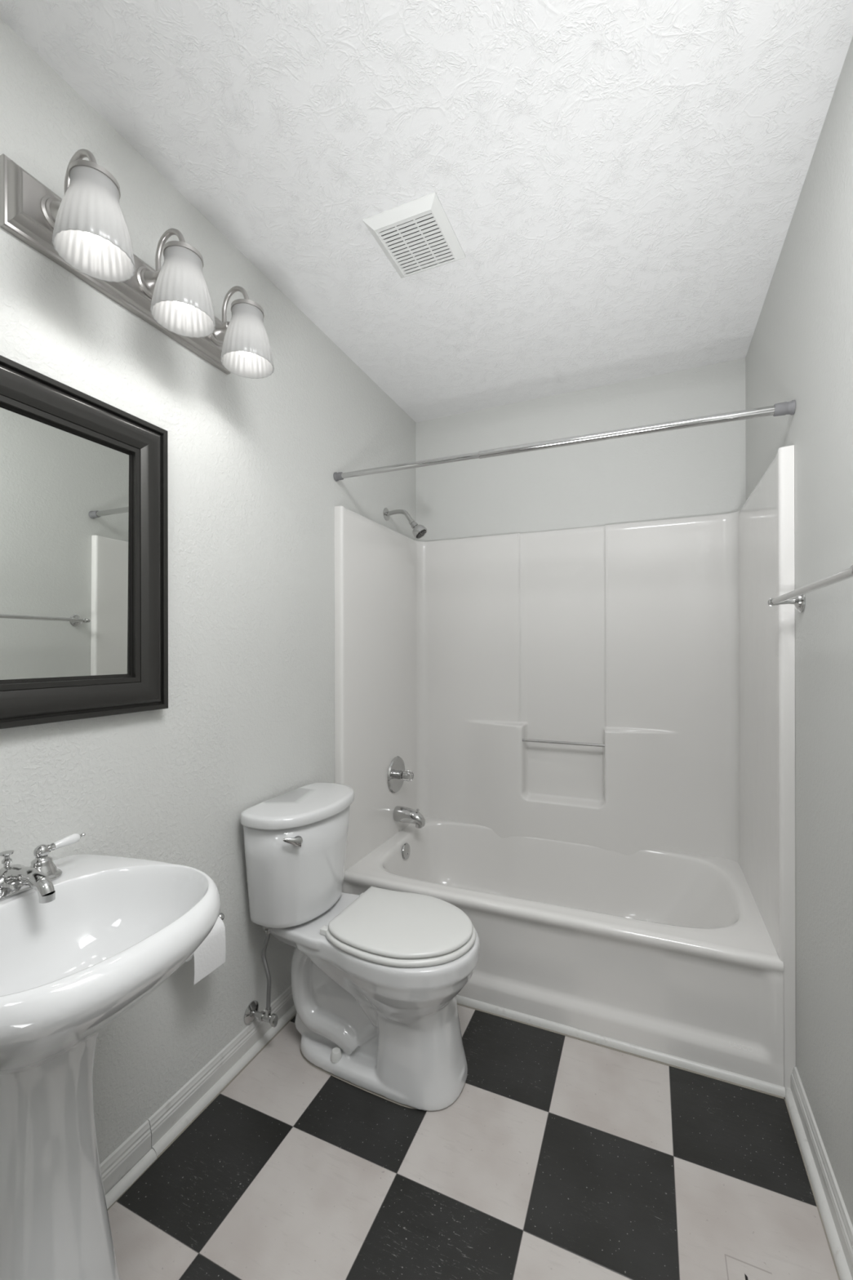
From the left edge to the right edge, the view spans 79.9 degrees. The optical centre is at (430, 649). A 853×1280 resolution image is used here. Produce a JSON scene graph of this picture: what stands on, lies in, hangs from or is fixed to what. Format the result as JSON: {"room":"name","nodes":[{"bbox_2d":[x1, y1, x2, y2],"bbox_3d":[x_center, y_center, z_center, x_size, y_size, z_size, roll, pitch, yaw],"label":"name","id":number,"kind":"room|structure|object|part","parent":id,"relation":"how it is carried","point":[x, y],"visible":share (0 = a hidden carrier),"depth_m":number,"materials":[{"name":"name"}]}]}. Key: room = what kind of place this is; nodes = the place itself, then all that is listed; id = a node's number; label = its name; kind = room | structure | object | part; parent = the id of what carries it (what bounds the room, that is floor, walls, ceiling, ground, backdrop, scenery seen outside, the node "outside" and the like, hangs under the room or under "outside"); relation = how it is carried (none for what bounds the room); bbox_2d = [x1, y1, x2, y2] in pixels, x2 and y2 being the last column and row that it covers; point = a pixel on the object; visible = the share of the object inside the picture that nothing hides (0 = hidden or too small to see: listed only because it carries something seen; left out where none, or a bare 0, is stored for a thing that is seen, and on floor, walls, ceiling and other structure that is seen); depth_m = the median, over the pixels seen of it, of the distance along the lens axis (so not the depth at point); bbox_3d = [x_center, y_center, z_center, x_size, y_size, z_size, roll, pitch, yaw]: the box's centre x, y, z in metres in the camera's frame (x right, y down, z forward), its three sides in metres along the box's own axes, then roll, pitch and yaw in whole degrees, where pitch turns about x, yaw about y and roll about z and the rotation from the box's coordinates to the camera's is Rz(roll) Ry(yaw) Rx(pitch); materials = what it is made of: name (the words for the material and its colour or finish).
{"room":"bathroom","nodes":[
{"label":"bathroom","id":0,"kind":"room"},
{"bbox_2d":[0,17,416,1164],"bbox_3d":[-0.949,0.018,0.824,0.100,2.472,4.204,0,0,23],"label":"wall","id":1,"kind":"structure","parent":0,"point":[248,721],"depth_m":1.41,"materials":[{"name":"white paint"}]},
{"bbox_2d":[0,355,168,728],"bbox_3d":[-0.830,-0.202,0.934,0.033,0.702,0.784,0,0,23],"label":"wall mirror","id":2,"kind":"object","parent":1,"relation":"attached to","point":[84,478],"visible":1,"depth_m":1.10,"materials":[{"name":"black metal"}]},
{"bbox_3d":[-0.840,-0.202,0.938,0.009,0.522,0.604,0,0,23],"label":"glass","id":3,"kind":"part","parent":2,"relation":"part of","materials":[{"name":"white mirror"}]},
{"bbox_2d":[0,148,274,378],"bbox_3d":[-0.613,-0.878,1.202,0.223,0.224,0.576,0,0,23],"label":"vanity light","id":4,"kind":"object","parent":1,"relation":"attached to","point":[85,232],"visible":1,"depth_m":1.10,"materials":[{"name":"white glass"}]},
{"bbox_3d":[-0.704,-0.919,1.017,0.120,0.141,0.068,0,0,23],"label":"arm","id":5,"kind":"part","parent":4,"relation":"part of","materials":[{"name":"silver metal"}]},
{"bbox_3d":[-0.655,-0.839,0.996,0.136,0.147,0.136,0,0,23],"label":"lamp shade","id":6,"kind":"part","parent":4,"relation":"part of","materials":[{"name":"white glass"}]},
{"bbox_3d":[-0.655,-0.822,0.996,0.048,0.073,0.048,0,0,23],"label":"spiral bulb","id":7,"kind":"part","parent":4,"relation":"part of","materials":[{"name":"white glass"}]},
{"bbox_3d":[-0.623,-0.919,1.206,0.120,0.141,0.068,0,0,23],"label":"arm","id":8,"kind":"part","parent":4,"relation":"part of","materials":[{"name":"silver metal"}]},
{"bbox_3d":[-0.574,-0.840,1.185,0.136,0.147,0.136,0,0,23],"label":"lamp shade","id":9,"kind":"part","parent":4,"relation":"part of","materials":[{"name":"white glass"}]},
{"bbox_3d":[-0.574,-0.823,1.185,0.048,0.073,0.048,0,0,23],"label":"spiral bulb","id":10,"kind":"part","parent":4,"relation":"part of","materials":[{"name":"white glass"}]},
{"bbox_3d":[-0.542,-0.920,1.395,0.120,0.141,0.068,0,0,23],"label":"arm","id":11,"kind":"part","parent":4,"relation":"part of","materials":[{"name":"silver metal"}]},
{"bbox_3d":[-0.492,-0.823,1.374,0.048,0.073,0.048,0,0,23],"label":"spiral bulb","id":12,"kind":"part","parent":4,"relation":"part of","materials":[{"name":"white glass"}]},
{"bbox_3d":[-0.492,-0.840,1.374,0.136,0.147,0.136,0,0,23],"label":"lamp shade","id":13,"kind":"part","parent":4,"relation":"part of","materials":[{"name":"white glass"}]},
{"bbox_2d":[99,985,293,1195],"bbox_3d":[-0.762,1.211,1.112,0.013,0.084,1.979,0,0,23],"label":"baseboard","id":14,"kind":"structure","parent":1,"relation":"attached to","point":[122,1159],"depth_m":1.35,"materials":[{"name":"white paint"}]},
{"bbox_2d":[105,1004,297,1208],"bbox_3d":[-0.747,1.244,1.105,0.020,0.019,1.979,0,0,23],"label":"trim","id":15,"kind":"structure","parent":1,"relation":"attached to","point":[144,1163],"depth_m":1.35,"materials":[{"name":"white paint"}]},
{"bbox_2d":[218,912,224,920],"bbox_3d":[-0.628,0.733,1.342,0.079,0.052,0.188,0,0,23],"label":"toilet paper holder","id":16,"kind":"object","parent":1,"relation":"attached to","point":[221,915],"visible":0.16,"depth_m":1.39,"materials":[{"name":"silver metal"}]},
{"bbox_2d":[186,916,226,984],"bbox_3d":[-0.600,0.778,1.331,0.071,0.118,0.106,0,0,23],"label":"toilet paper roll","id":17,"kind":"object","parent":16,"relation":"hanging from","point":[210,954],"visible":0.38,"depth_m":1.32,"materials":[{"name":"white paper"}]},
{"bbox_2d":[244,926,277,1027],"bbox_3d":[-0.517,1.002,1.577,0.096,0.333,0.064,0,0,23],"label":"water supply valve","id":18,"kind":"object","parent":1,"relation":"attached to","point":[252,1011],"visible":0.98,"depth_m":1.56,"materials":[{"name":"silver metal"}]},
{"bbox_3d":[-0.479,1.137,1.561,0.014,0.038,0.021,0,0,23],"label":"valve handle","id":19,"kind":"part","parent":18,"relation":"part of","materials":[{"name":"silver metal"}]},
{"bbox_2d":[382,507,426,539],"bbox_3d":[-0.113,-0.593,2.387,0.208,0.162,0.069,0,0,23],"label":"shower head","id":20,"kind":"object","parent":1,"relation":"attached to","point":[419,531],"visible":1,"depth_m":2.37},
{"bbox_3d":[-0.143,-0.624,2.397,0.140,0.070,0.020,0,0,23],"label":"arm","id":21,"kind":"part","parent":20,"relation":"part of","materials":[{"name":"silver metal"}]},
{"bbox_2d":[106,1003,840,1279],"bbox_3d":[-0.067,1.251,0.815,1.498,0.001,1.980,0,0,23],"label":"trim","id":22,"kind":"structure","parent":1,"relation":"attached to","point":[460,1004],"depth_m":1.47,"materials":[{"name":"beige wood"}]},
{"bbox_2d":[333,400,795,481],"bbox_3d":[0.321,-0.683,1.731,1.523,0.051,0.039,0,0,24],"label":"shower curtain rod","id":23,"kind":"object","parent":1,"relation":"attached to","point":[784,408],"visible":1,"depth_m":1.63,"materials":[{"name":"silver metal"}]},
{"bbox_2d":[456,995,785,1097],"bbox_3d":[0.318,1.241,1.714,1.468,0.021,0.013,0,0,23],"label":"trim","id":24,"kind":"structure","parent":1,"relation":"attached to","point":[775,1089],"depth_m":1.58,"materials":[{"name":"white paint"}]},
{"bbox_2d":[0,0,852,422],"bbox_3d":[-0.206,-1.270,0.505,1.724,0.100,4.404,0,0,23],"label":"ceiling","id":25,"kind":"structure","parent":0,"point":[619,184],"depth_m":1.24,"materials":[{"name":"white paint"}]},
{"bbox_2d":[363,191,465,278],"bbox_3d":[-0.040,-1.209,1.513,0.223,0.021,0.244,0,0,23],"label":"ceiling vent","id":26,"kind":"object","parent":25,"relation":"in","point":[419,231],"visible":1,"depth_m":1.48,"materials":[{"name":"white plastic"}]},
{"bbox_2d":[107,1004,839,1279],"bbox_3d":[-0.200,1.302,0.504,1.724,0.100,4.404,0,0,23],"label":"floor","id":27,"kind":"structure","parent":0,"point":[557,1157],"depth_m":1.20,"materials":[{"name":"tile"}]},
{"bbox_2d":[0,854,220,1279],"bbox_3d":[-0.618,0.843,0.849,0.485,0.820,0.454,0,0,23],"label":"pedestal sink","id":28,"kind":"object","parent":27,"relation":"on","point":[115,929],"visible":0.98,"depth_m":0.83,"materials":[{"name":"white ceramic"}]},
{"bbox_2d":[0,832,85,903],"bbox_3d":[-0.748,0.399,0.913,0.170,0.067,0.193,0,0,-18],"label":"sink faucet","id":29,"kind":"object","parent":28,"relation":"on","point":[15,879],"visible":1,"depth_m":0.90,"materials":[{"name":"silver metal"}]},
{"bbox_3d":[-0.766,0.384,0.921,0.021,0.037,0.021,0,0,23],"label":"lift knob","id":30,"kind":"part","parent":29,"relation":"part of","materials":[{"name":"silver metal"}]},
{"bbox_3d":[-0.713,0.407,0.898,0.143,0.047,0.082,0,0,23],"label":"spout","id":31,"kind":"part","parent":29,"relation":"part of","materials":[{"name":"silver metal"}]},
{"bbox_3d":[-0.754,0.425,0.916,0.061,0.016,0.166,0,0,23],"label":"plate","id":32,"kind":"part","parent":29,"relation":"part of","materials":[{"name":"silver metal"}]},
{"bbox_3d":[-0.735,0.399,0.963,0.051,0.059,0.051,0,0,23],"label":"handle","id":33,"kind":"part","parent":29,"relation":"part of","materials":[{"name":"silver metal"}]},
{"bbox_3d":[-0.713,0.376,1.000,0.019,0.019,0.047,0,0,23],"label":"porcelain lever","id":34,"kind":"part","parent":29,"relation":"part of","materials":[{"name":"white ceramic"}]},
{"bbox_2d":[0,854,220,1075],"bbox_3d":[-0.618,0.543,0.849,0.485,0.220,0.454,0,0,23],"label":"washbasin","id":35,"kind":"object","parent":28,"relation":"in","point":[115,929],"depth_m":0.86,"materials":[{"name":"white ceramic"}]},
{"bbox_2d":[240,782,479,1111],"bbox_3d":[-0.184,0.869,1.569,0.684,0.767,0.427,0,0,23],"label":"toilet","id":36,"kind":"object","parent":27,"relation":"on","point":[377,975],"visible":1,"depth_m":1.49,"materials":[{"name":"white ceramic"}]},
{"bbox_3d":[-0.399,0.562,1.484,0.059,0.036,0.030,0,0,-23],"label":"flush lever","id":37,"kind":"part","parent":36,"relation":"part of","materials":[{"name":"silver metal"}]},
{"bbox_3d":[-0.400,0.675,1.661,0.216,0.314,0.404,0,0,23],"label":"tank","id":38,"kind":"part","parent":36,"relation":"part of","materials":[{"name":"white ceramic"}]},
{"bbox_3d":[-0.394,0.503,1.658,0.230,0.034,0.427,0,0,23],"label":"tank lid","id":39,"kind":"part","parent":36,"relation":"part of","materials":[{"name":"white ceramic"}]},
{"bbox_3d":[-0.177,1.047,1.569,0.671,0.408,0.362,0,0,23],"label":"bowl","id":40,"kind":"part","parent":36,"relation":"part of","materials":[{"name":"white ceramic"}]},
{"bbox_3d":[-0.075,0.813,1.525,0.411,0.018,0.340,0,0,23],"label":"seat lid","id":41,"kind":"part","parent":36,"relation":"part of","materials":[{"name":"white plastic"}]},
{"bbox_2d":[334,444,795,1088],"bbox_3d":[0.472,0.340,2.077,1.523,1.822,0.781,0,0,23],"label":"bathtub","id":42,"kind":"object","parent":27,"relation":"on","point":[638,888],"visible":0.95,"depth_m":2.21,"materials":[{"name":"white plastic"}]},
{"bbox_2d":[387,755,413,792],"bbox_3d":[-0.123,0.596,2.412,0.090,0.172,0.172,0,0,23],"label":"shower valve","id":43,"kind":"object","parent":42,"relation":"attached to","point":[397,773],"visible":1,"depth_m":2.40,"materials":[{"name":"silver metal"}]},
{"bbox_3d":[-0.107,0.596,2.405,0.054,0.057,0.057,0,0,23],"label":"knob","id":44,"kind":"part","parent":43,"relation":"part of","materials":[{"name":"white plastic"}]},
{"bbox_2d":[402,842,410,859],"bbox_3d":[-0.108,0.930,2.348,0.020,0.072,0.072,0,0,23],"label":"overflow plate","id":45,"kind":"object","parent":42,"relation":"attached to","point":[406,849],"visible":1,"depth_m":2.34,"materials":[{"name":"silver metal"}]},
{"bbox_2d":[393,805,425,828],"bbox_3d":[-0.095,0.790,2.404,0.148,0.085,0.063,0,0,23],"label":"tub spout","id":46,"kind":"object","parent":42,"relation":"attached to","point":[401,814],"visible":1,"depth_m":2.38,"materials":[{"name":"silver metal"}]},
{"bbox_2d":[348,817,777,953],"bbox_3d":[0.475,1.040,2.080,1.452,0.321,0.718,0,0,23],"label":"basin","id":47,"kind":"object","parent":42,"relation":"in","point":[705,897],"depth_m":2.24,"materials":[{"name":"white"}]},
{"bbox_2d":[522,738,604,746],"bbox_3d":[0.612,0.433,2.360,0.392,0.013,0.013,0,0,23],"label":"bar","id":48,"kind":"object","parent":42,"relation":"attached to","point":[523,740],"visible":1,"depth_m":2.35,"materials":[{"name":"silver metal"}]},
{"bbox_2d":[415,358,746,542],"bbox_3d":[0.645,0.015,2.482,1.724,2.472,0.100,0,0,23],"label":"wall","id":49,"kind":"structure","parent":0,"point":[698,471],"depth_m":2.38,"materials":[{"name":"white paint"}]},
{"bbox_2d":[745,36,852,1226],"bbox_3d":[0.543,0.014,0.184,0.100,2.472,4.204,0,0,23],"label":"wall","id":50,"kind":"structure","parent":0,"point":[801,348],"depth_m":1.22,"materials":[{"name":"white paint"}]},
{"bbox_2d":[767,564,852,612],"bbox_3d":[0.836,-0.129,1.092,0.076,0.062,0.669,0,0,23],"label":"towel bar","id":51,"kind":"object","parent":50,"relation":"attached to","point":[797,597],"visible":1,"depth_m":1.11,"materials":[{"name":"silver metal"}]},
{"bbox_3d":[0.956,-0.129,1.371,0.074,0.062,0.062,0,0,23],"label":"mounting post","id":52,"kind":"part","parent":51,"relation":"part of","materials":[{"name":"silver metal"}]},
{"bbox_3d":[0.717,-0.129,0.813,0.074,0.062,0.062,0,0,23],"label":"mounting post","id":53,"kind":"part","parent":51,"relation":"part of","materials":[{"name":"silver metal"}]},
{"bbox_2d":[785,1088,852,1279],"bbox_3d":[0.613,1.241,0.522,0.017,0.019,1.979,0,0,23],"label":"trim","id":54,"kind":"structure","parent":50,"relation":"attached to","point":[838,1255],"depth_m":1.16,"materials":[{"name":"white paint"}]},
{"bbox_2d":[790,1066,852,1279],"bbox_3d":[0.627,1.208,0.516,0.013,0.084,1.979,0,0,23],"label":"baseboard","id":55,"kind":"structure","parent":50,"relation":"attached to","point":[840,1215],"depth_m":1.16,"materials":[{"name":"white paint"}]}
]}

